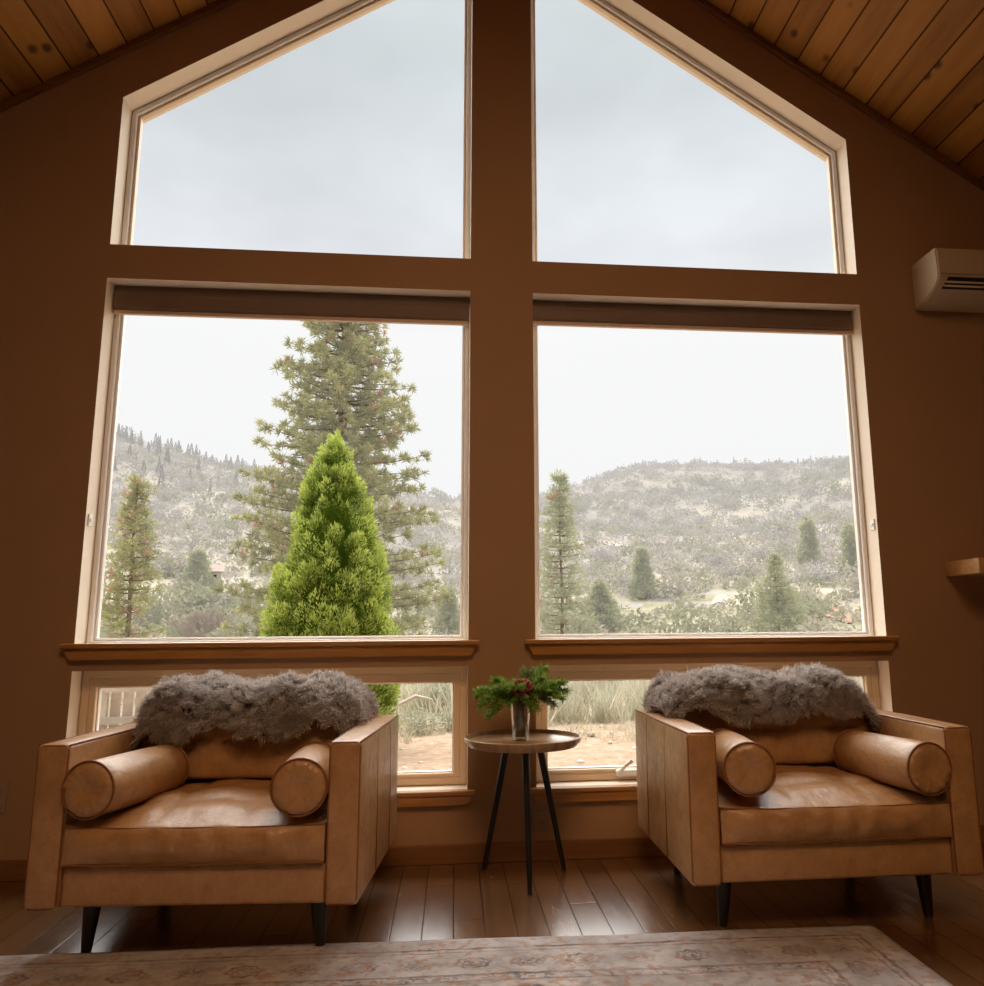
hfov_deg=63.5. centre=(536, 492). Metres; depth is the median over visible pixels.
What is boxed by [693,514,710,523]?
shrub
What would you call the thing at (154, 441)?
conifer
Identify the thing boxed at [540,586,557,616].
shrub
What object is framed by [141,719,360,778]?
cushion
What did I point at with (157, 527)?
shrub
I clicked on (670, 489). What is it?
shrub
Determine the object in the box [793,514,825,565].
conifer tree
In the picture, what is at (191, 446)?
conifer
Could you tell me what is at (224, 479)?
shrub
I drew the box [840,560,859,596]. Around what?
shrub
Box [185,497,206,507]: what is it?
shrub
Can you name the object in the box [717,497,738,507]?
shrub
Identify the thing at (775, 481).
shrub
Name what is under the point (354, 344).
pine tree
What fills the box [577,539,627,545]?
ledge
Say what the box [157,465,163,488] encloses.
conifer
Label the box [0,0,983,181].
ceiling
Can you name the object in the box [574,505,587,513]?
shrub
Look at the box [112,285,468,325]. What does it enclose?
roller blind
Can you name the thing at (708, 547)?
shrub
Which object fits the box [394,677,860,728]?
dry weeds
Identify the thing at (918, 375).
wall
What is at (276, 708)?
sheepskin throw
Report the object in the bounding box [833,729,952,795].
bolster cushion
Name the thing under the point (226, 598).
shrub
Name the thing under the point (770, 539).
shrub
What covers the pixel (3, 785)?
power outlet
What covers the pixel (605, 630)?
shrub
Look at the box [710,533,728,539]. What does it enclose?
shrub
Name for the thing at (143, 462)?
conifer
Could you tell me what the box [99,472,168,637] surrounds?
pine tree
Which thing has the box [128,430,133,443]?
conifer
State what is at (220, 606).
shrub
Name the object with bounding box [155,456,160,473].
conifer
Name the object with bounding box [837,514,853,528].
shrub
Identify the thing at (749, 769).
bolster cushion
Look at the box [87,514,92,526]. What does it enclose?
window latch
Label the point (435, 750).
ground
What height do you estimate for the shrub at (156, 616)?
3.232 m
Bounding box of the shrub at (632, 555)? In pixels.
[628,546,658,561]
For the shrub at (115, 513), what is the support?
on the hillside
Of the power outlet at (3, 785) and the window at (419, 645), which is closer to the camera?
the power outlet at (3, 785)
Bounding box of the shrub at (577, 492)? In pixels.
[573,492,591,501]
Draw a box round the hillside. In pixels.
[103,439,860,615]
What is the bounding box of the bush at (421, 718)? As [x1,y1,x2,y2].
[399,707,441,736]
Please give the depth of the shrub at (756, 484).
176.58 m
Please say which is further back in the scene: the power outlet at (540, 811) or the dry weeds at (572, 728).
the dry weeds at (572, 728)
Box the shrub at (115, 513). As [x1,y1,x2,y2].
[110,509,129,522]
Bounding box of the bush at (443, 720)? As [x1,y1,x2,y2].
[401,705,451,731]
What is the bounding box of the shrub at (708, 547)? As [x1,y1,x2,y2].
[693,543,715,559]
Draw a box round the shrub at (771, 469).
[767,467,781,476]
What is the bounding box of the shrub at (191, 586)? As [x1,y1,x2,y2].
[173,584,222,610]
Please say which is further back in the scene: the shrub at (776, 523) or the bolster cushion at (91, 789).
the shrub at (776, 523)
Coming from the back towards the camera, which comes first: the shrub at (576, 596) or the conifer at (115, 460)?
the conifer at (115, 460)
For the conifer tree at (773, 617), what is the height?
5.491 m
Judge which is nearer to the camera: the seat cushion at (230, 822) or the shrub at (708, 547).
the seat cushion at (230, 822)
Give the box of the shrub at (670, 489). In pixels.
[661,488,677,495]
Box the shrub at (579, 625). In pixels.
[561,603,599,633]
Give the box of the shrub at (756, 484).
[747,484,758,492]
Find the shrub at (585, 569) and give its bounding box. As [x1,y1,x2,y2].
[573,563,601,576]
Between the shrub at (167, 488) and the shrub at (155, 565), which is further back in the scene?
the shrub at (167, 488)
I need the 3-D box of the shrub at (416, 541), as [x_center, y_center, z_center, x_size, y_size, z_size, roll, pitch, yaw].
[-13.987,5.707,91.498,2.273,1.507,1.971,-7,-12,34]
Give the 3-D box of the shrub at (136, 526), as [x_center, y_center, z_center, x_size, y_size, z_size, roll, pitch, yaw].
[-33.763,3.586,67.716,2.898,2.481,3.492,6,-12,-34]
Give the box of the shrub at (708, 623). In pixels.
[658,595,732,632]
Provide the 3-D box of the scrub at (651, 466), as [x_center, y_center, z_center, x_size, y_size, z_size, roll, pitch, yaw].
[-6.665,-0.673,147.485,219.471,46.179,176.019,1,-10,-6]
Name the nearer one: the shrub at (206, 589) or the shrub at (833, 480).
the shrub at (206, 589)
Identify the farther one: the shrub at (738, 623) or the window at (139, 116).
the shrub at (738, 623)
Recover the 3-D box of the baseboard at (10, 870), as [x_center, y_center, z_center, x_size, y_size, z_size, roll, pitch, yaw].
[-0.137,1.425,3.148,6.600,0.072,0.016,1,-10,-6]
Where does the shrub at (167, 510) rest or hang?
on the hillside
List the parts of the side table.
leg, leg, leg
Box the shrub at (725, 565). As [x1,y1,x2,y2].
[709,562,733,577]
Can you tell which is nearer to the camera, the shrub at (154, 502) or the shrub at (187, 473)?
the shrub at (154, 502)
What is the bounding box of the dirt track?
[711,594,737,606]
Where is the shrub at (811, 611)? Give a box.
[770,591,827,630]
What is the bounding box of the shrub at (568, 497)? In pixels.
[560,497,577,509]
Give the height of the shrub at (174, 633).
1.654 m
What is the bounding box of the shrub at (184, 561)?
[171,554,211,574]
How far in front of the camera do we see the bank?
50.71 m
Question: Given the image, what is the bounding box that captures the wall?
[0,0,983,859]
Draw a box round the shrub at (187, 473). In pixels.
[176,468,197,478]
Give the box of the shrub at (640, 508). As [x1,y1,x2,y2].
[622,506,650,516]
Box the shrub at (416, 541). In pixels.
[407,538,421,546]
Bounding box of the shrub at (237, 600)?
[224,582,265,616]
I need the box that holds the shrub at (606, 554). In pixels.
[592,546,621,561]
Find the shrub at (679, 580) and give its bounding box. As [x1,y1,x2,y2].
[650,560,705,599]
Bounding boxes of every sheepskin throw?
[129,668,381,749]
[641,662,881,732]
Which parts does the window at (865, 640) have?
sill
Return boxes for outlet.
[0,782,8,813]
[532,801,549,831]
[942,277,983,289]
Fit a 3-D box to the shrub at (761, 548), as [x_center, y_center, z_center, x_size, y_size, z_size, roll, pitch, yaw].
[21.267,5.840,75.467,3.089,2.506,4.359,-2,-10,10]
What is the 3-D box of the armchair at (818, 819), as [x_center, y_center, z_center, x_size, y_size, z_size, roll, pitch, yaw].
[0.883,1.045,2.764,0.932,0.677,0.775,0,-10,-5]
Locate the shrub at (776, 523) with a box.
[761,523,785,531]
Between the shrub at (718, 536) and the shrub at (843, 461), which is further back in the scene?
the shrub at (843, 461)
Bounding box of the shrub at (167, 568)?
[148,548,188,576]
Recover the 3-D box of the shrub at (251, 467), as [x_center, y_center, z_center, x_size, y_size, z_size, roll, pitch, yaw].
[-55.810,-4.243,160.290,5.614,3.131,6.031,-2,-10,6]
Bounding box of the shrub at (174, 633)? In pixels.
[166,622,202,636]
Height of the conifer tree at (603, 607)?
3.788 m
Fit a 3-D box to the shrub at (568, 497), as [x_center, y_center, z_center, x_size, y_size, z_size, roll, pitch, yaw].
[5.729,2.422,152.091,5.385,3.153,4.692,5,-11,-28]
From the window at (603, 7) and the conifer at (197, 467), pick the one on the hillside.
the conifer at (197, 467)
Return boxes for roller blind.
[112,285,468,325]
[533,300,852,335]
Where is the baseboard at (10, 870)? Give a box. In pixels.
[0,825,983,881]
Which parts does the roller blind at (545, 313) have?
rail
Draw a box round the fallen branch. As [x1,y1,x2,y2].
[394,694,437,715]
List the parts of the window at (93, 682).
sash, sill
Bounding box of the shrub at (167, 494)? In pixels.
[156,489,172,500]
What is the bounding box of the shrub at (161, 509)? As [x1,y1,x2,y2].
[133,508,166,519]
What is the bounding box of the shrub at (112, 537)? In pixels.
[109,531,154,547]
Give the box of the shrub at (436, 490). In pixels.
[428,487,447,499]
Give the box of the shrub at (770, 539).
[756,539,784,551]
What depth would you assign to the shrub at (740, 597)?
51.60 m
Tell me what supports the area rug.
on the floor
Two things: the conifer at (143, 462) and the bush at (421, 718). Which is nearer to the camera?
the bush at (421, 718)
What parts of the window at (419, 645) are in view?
sill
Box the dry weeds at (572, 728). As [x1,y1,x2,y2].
[105,712,635,743]
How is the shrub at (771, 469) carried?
on the hillside
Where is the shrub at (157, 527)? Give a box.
[138,517,165,535]
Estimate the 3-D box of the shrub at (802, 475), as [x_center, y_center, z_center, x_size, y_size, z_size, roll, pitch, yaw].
[55.482,-2.684,165.454,5.187,4.087,5.953,1,-10,-10]
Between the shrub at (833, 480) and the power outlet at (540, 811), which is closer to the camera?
the power outlet at (540, 811)
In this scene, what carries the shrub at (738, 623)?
on the ground
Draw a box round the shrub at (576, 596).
[564,596,591,614]
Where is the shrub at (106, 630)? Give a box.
[99,602,151,637]
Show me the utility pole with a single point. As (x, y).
(819, 585)
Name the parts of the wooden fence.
post, rail, rail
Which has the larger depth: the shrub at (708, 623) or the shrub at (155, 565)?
the shrub at (155, 565)
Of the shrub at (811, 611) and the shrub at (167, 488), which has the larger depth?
the shrub at (167, 488)
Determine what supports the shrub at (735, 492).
on the hillside
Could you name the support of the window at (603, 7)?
in the wall
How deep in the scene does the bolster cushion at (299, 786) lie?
2.23 m
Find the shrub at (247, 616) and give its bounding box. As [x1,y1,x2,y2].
[227,610,264,631]
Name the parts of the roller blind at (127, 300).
rail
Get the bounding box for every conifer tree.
[173,546,219,593]
[429,585,459,634]
[577,577,629,629]
[626,546,660,597]
[744,551,816,631]
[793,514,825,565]
[836,522,857,574]
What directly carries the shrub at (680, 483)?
on the hillside
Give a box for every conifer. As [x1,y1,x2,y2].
[113,456,117,470]
[119,425,123,439]
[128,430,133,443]
[141,460,146,471]
[153,433,157,448]
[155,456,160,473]
[156,443,161,457]
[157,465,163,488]
[163,447,170,465]
[188,443,193,454]
[196,458,200,471]
[257,429,401,732]
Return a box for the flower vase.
[469,663,571,740]
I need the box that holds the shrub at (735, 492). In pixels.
[727,486,745,498]
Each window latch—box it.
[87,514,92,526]
[870,519,874,530]
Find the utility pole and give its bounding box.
[815,584,823,611]
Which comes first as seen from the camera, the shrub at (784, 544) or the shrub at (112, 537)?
the shrub at (112, 537)
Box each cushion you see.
[61,743,188,819]
[61,778,327,866]
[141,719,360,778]
[269,741,329,816]
[683,690,872,763]
[713,728,776,796]
[717,764,951,844]
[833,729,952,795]
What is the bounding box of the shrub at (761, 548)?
[743,544,774,562]
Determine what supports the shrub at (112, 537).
on the hillside
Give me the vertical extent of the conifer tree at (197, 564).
3.842 m
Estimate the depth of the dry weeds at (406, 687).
12.13 m
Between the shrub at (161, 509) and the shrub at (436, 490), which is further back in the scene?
the shrub at (436, 490)
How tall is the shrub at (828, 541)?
2.238 m
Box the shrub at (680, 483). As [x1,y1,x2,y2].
[666,481,684,491]
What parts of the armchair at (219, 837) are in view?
arm, leg, frame, frame, leg, arm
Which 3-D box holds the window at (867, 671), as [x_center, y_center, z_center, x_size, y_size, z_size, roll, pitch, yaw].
[0.758,0.999,3.393,1.604,0.536,0.208,1,-10,-6]
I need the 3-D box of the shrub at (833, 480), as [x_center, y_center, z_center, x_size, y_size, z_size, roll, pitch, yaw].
[54.331,-0.791,143.086,5.054,3.924,5.801,-2,-10,7]
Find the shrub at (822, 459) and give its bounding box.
[814,456,836,465]
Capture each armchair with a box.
[23,714,398,952]
[635,690,983,926]
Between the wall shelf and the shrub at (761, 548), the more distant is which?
the shrub at (761, 548)
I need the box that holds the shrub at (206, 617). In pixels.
[162,606,244,636]
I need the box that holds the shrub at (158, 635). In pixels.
[100,620,162,637]
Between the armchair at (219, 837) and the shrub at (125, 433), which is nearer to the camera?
the armchair at (219, 837)
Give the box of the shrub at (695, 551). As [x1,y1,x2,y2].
[688,551,710,559]
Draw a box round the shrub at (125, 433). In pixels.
[118,426,140,442]
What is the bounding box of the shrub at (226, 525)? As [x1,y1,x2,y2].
[212,520,242,537]
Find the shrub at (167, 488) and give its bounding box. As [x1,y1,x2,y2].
[152,488,173,498]
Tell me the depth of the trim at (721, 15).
3.90 m
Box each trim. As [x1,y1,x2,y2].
[0,0,238,112]
[691,0,983,190]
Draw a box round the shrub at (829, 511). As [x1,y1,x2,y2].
[815,505,843,522]
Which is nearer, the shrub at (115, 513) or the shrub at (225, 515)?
the shrub at (115, 513)
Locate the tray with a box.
[464,729,581,752]
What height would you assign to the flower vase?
0.281 m
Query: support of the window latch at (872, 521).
attached to the window at (865, 640)
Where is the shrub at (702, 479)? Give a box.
[686,472,710,485]
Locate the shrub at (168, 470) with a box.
[158,467,185,483]
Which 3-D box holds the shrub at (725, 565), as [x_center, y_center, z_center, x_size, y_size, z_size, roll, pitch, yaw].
[16.016,6.779,67.977,2.421,1.643,3.108,-3,-10,15]
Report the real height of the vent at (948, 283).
0.043 m
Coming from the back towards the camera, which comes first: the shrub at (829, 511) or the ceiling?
the shrub at (829, 511)
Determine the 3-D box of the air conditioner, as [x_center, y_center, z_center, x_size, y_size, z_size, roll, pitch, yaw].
[2.197,-0.988,3.718,0.800,0.228,0.205,1,-10,-6]
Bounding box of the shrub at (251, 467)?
[244,465,274,475]
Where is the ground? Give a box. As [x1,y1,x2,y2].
[100,546,862,770]
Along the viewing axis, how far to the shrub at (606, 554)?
85.21 m
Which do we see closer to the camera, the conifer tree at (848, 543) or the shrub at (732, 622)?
the shrub at (732, 622)
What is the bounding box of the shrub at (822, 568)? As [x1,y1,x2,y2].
[797,560,853,583]
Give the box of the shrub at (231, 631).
[204,608,263,636]
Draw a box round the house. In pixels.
[206,564,223,592]
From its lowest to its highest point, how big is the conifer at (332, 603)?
3.861 m
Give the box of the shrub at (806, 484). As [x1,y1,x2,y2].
[798,482,824,494]
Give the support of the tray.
on the side table
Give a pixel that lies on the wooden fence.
(114, 720)
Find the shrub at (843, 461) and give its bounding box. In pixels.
[829,459,849,471]
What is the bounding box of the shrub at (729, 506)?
[714,502,735,510]
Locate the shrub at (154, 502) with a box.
[139,496,171,508]
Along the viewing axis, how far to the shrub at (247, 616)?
48.45 m
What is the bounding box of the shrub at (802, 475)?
[790,472,813,486]
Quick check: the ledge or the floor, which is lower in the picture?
the floor
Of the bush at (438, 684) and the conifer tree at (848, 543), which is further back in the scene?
the conifer tree at (848, 543)
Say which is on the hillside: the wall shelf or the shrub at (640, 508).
the shrub at (640, 508)
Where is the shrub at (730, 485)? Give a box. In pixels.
[721,485,739,492]
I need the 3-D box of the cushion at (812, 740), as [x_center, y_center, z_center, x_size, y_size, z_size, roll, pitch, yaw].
[0.868,0.857,2.932,0.726,0.250,0.178,0,-10,-5]
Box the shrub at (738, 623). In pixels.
[709,621,743,632]
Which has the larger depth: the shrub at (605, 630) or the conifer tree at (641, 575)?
the conifer tree at (641, 575)
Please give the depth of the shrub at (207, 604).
43.97 m
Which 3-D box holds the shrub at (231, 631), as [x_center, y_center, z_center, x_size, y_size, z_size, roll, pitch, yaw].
[-14.226,7.262,39.063,3.488,3.222,3.956,0,-10,-3]
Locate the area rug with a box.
[0,925,952,985]
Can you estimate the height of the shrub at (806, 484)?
3.086 m
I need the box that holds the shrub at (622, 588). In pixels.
[618,587,629,592]
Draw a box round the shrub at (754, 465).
[747,464,762,470]
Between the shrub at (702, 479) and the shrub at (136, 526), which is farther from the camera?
the shrub at (702, 479)
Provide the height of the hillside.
47.376 m
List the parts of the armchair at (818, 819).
leg, arm, leg, frame, frame, leg, arm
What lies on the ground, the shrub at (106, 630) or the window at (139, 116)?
the shrub at (106, 630)
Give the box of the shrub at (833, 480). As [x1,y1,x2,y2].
[825,479,851,496]
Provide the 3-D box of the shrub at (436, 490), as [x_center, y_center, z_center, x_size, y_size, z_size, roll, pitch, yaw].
[-25.416,0.414,205.542,5.260,4.451,5.125,2,-10,-16]
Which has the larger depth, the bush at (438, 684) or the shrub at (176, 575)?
the shrub at (176, 575)
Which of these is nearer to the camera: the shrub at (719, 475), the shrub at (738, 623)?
the shrub at (738, 623)
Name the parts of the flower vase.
glass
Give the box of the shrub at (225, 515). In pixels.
[213,509,239,528]
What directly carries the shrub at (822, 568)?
on the hillside
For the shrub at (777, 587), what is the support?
on the ground
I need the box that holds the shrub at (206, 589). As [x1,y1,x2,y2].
[184,587,232,611]
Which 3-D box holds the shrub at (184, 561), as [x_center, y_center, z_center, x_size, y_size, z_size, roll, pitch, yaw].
[-27.330,5.593,61.871,3.091,2.367,3.287,-8,-12,38]
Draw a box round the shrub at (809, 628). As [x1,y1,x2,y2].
[779,613,822,631]
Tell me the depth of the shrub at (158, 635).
39.11 m
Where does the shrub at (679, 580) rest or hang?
on the hillside
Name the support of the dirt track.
on the ground
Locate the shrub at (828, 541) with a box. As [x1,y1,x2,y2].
[820,535,835,550]
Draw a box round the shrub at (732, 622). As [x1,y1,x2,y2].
[706,609,748,632]
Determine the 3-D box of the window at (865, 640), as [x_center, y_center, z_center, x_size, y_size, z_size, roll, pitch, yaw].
[0.746,-0.096,3.573,1.628,1.594,0.205,1,-10,-6]
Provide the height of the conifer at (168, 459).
4.011 m
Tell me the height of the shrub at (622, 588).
0.888 m
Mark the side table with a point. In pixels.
(540, 741)
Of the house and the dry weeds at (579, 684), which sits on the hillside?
the house
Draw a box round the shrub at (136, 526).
[126,526,160,546]
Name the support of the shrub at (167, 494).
on the hillside
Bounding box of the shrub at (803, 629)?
[786,615,861,631]
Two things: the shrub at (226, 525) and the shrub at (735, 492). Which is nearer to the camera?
the shrub at (226, 525)
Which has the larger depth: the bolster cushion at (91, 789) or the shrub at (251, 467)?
the shrub at (251, 467)
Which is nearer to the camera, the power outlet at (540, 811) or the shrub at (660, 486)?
the power outlet at (540, 811)
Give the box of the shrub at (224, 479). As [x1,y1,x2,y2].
[220,475,238,485]
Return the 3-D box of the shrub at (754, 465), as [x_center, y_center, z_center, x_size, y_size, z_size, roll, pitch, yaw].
[55.765,-6.512,202.965,4.445,2.632,5.127,-5,-11,24]
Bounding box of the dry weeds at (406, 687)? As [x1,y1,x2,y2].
[107,687,406,726]
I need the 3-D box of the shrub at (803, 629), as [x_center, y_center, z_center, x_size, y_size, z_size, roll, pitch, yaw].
[14.086,6.942,36.476,4.737,2.649,3.730,-8,-12,37]
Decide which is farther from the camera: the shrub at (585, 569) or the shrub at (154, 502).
the shrub at (154, 502)
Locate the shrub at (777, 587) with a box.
[762,587,828,619]
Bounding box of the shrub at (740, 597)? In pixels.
[728,574,796,623]
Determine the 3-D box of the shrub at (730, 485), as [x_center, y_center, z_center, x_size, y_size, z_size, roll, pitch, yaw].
[43.180,-0.183,175.414,4.435,2.912,4.321,4,-11,-26]
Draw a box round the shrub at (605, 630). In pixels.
[540,600,607,633]
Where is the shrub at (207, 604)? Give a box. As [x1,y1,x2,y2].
[150,603,223,637]
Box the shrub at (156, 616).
[125,586,204,628]
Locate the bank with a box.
[813,603,851,622]
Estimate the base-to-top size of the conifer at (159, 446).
3.413 m
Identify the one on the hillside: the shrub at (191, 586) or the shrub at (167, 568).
the shrub at (167, 568)
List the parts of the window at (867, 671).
sill, crank arm, crank handle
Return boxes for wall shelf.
[945,558,983,576]
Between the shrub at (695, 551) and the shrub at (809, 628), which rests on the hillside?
the shrub at (695, 551)
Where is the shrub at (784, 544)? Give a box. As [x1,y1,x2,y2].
[764,541,791,559]
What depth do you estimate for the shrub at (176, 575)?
58.43 m
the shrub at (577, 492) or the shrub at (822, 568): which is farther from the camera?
the shrub at (577, 492)
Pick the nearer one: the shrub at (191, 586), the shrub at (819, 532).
the shrub at (191, 586)
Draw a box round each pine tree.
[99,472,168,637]
[209,321,452,636]
[539,469,599,633]
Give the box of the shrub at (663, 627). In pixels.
[635,612,698,632]
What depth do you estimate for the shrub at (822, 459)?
192.95 m
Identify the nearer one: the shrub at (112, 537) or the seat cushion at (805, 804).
the seat cushion at (805, 804)
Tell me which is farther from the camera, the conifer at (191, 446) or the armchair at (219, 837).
the conifer at (191, 446)
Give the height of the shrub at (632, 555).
2.301 m
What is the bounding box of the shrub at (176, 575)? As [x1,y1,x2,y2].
[170,572,191,582]
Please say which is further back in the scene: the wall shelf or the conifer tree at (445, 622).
the conifer tree at (445, 622)
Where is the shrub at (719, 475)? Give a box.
[709,473,729,484]
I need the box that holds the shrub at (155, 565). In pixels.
[137,556,166,577]
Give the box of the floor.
[0,843,983,985]
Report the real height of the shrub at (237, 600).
2.845 m
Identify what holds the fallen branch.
on the ground
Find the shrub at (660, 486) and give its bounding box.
[650,484,663,493]
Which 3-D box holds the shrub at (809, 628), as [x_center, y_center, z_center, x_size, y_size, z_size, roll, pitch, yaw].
[13.308,7.275,40.055,2.811,2.386,3.082,-4,-11,22]
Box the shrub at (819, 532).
[814,528,835,542]
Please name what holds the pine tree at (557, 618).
on the ground
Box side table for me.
[464,729,581,894]
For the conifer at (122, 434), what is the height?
3.895 m
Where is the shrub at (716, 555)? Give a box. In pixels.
[698,546,729,567]
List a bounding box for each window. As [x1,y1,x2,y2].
[59,301,478,659]
[77,666,474,806]
[121,0,471,258]
[525,326,899,654]
[530,0,844,273]
[530,661,880,802]
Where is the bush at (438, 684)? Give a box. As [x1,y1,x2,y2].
[400,683,452,709]
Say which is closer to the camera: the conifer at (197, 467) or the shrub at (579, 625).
the shrub at (579, 625)
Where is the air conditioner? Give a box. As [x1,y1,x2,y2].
[911,248,983,312]
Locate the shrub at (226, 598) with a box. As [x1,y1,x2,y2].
[165,577,244,615]
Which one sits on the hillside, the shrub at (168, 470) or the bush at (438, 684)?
the shrub at (168, 470)
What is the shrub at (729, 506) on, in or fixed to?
on the hillside
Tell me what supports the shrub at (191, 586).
on the ground
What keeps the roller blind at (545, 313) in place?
attached to the wall
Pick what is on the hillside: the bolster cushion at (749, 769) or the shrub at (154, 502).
the shrub at (154, 502)
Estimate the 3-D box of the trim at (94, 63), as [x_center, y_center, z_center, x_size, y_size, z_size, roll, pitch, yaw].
[-1.806,-2.014,3.564,3.300,2.201,0.021,1,-10,-6]
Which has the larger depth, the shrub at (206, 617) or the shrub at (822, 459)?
the shrub at (822, 459)
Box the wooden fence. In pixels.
[99,688,154,729]
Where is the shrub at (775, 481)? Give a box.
[763,478,783,491]
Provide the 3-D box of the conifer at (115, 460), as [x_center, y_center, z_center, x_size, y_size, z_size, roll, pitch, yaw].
[-62.846,-5.000,117.389,1.981,3.897,2.045,-4,-10,20]
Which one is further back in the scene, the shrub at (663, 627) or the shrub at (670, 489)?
the shrub at (670, 489)
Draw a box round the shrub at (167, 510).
[164,505,191,520]
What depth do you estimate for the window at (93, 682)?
3.26 m
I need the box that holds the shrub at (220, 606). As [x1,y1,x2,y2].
[166,604,246,636]
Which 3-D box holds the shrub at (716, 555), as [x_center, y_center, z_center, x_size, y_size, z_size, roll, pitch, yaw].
[16.830,6.262,73.855,3.465,2.432,2.876,3,-10,-18]

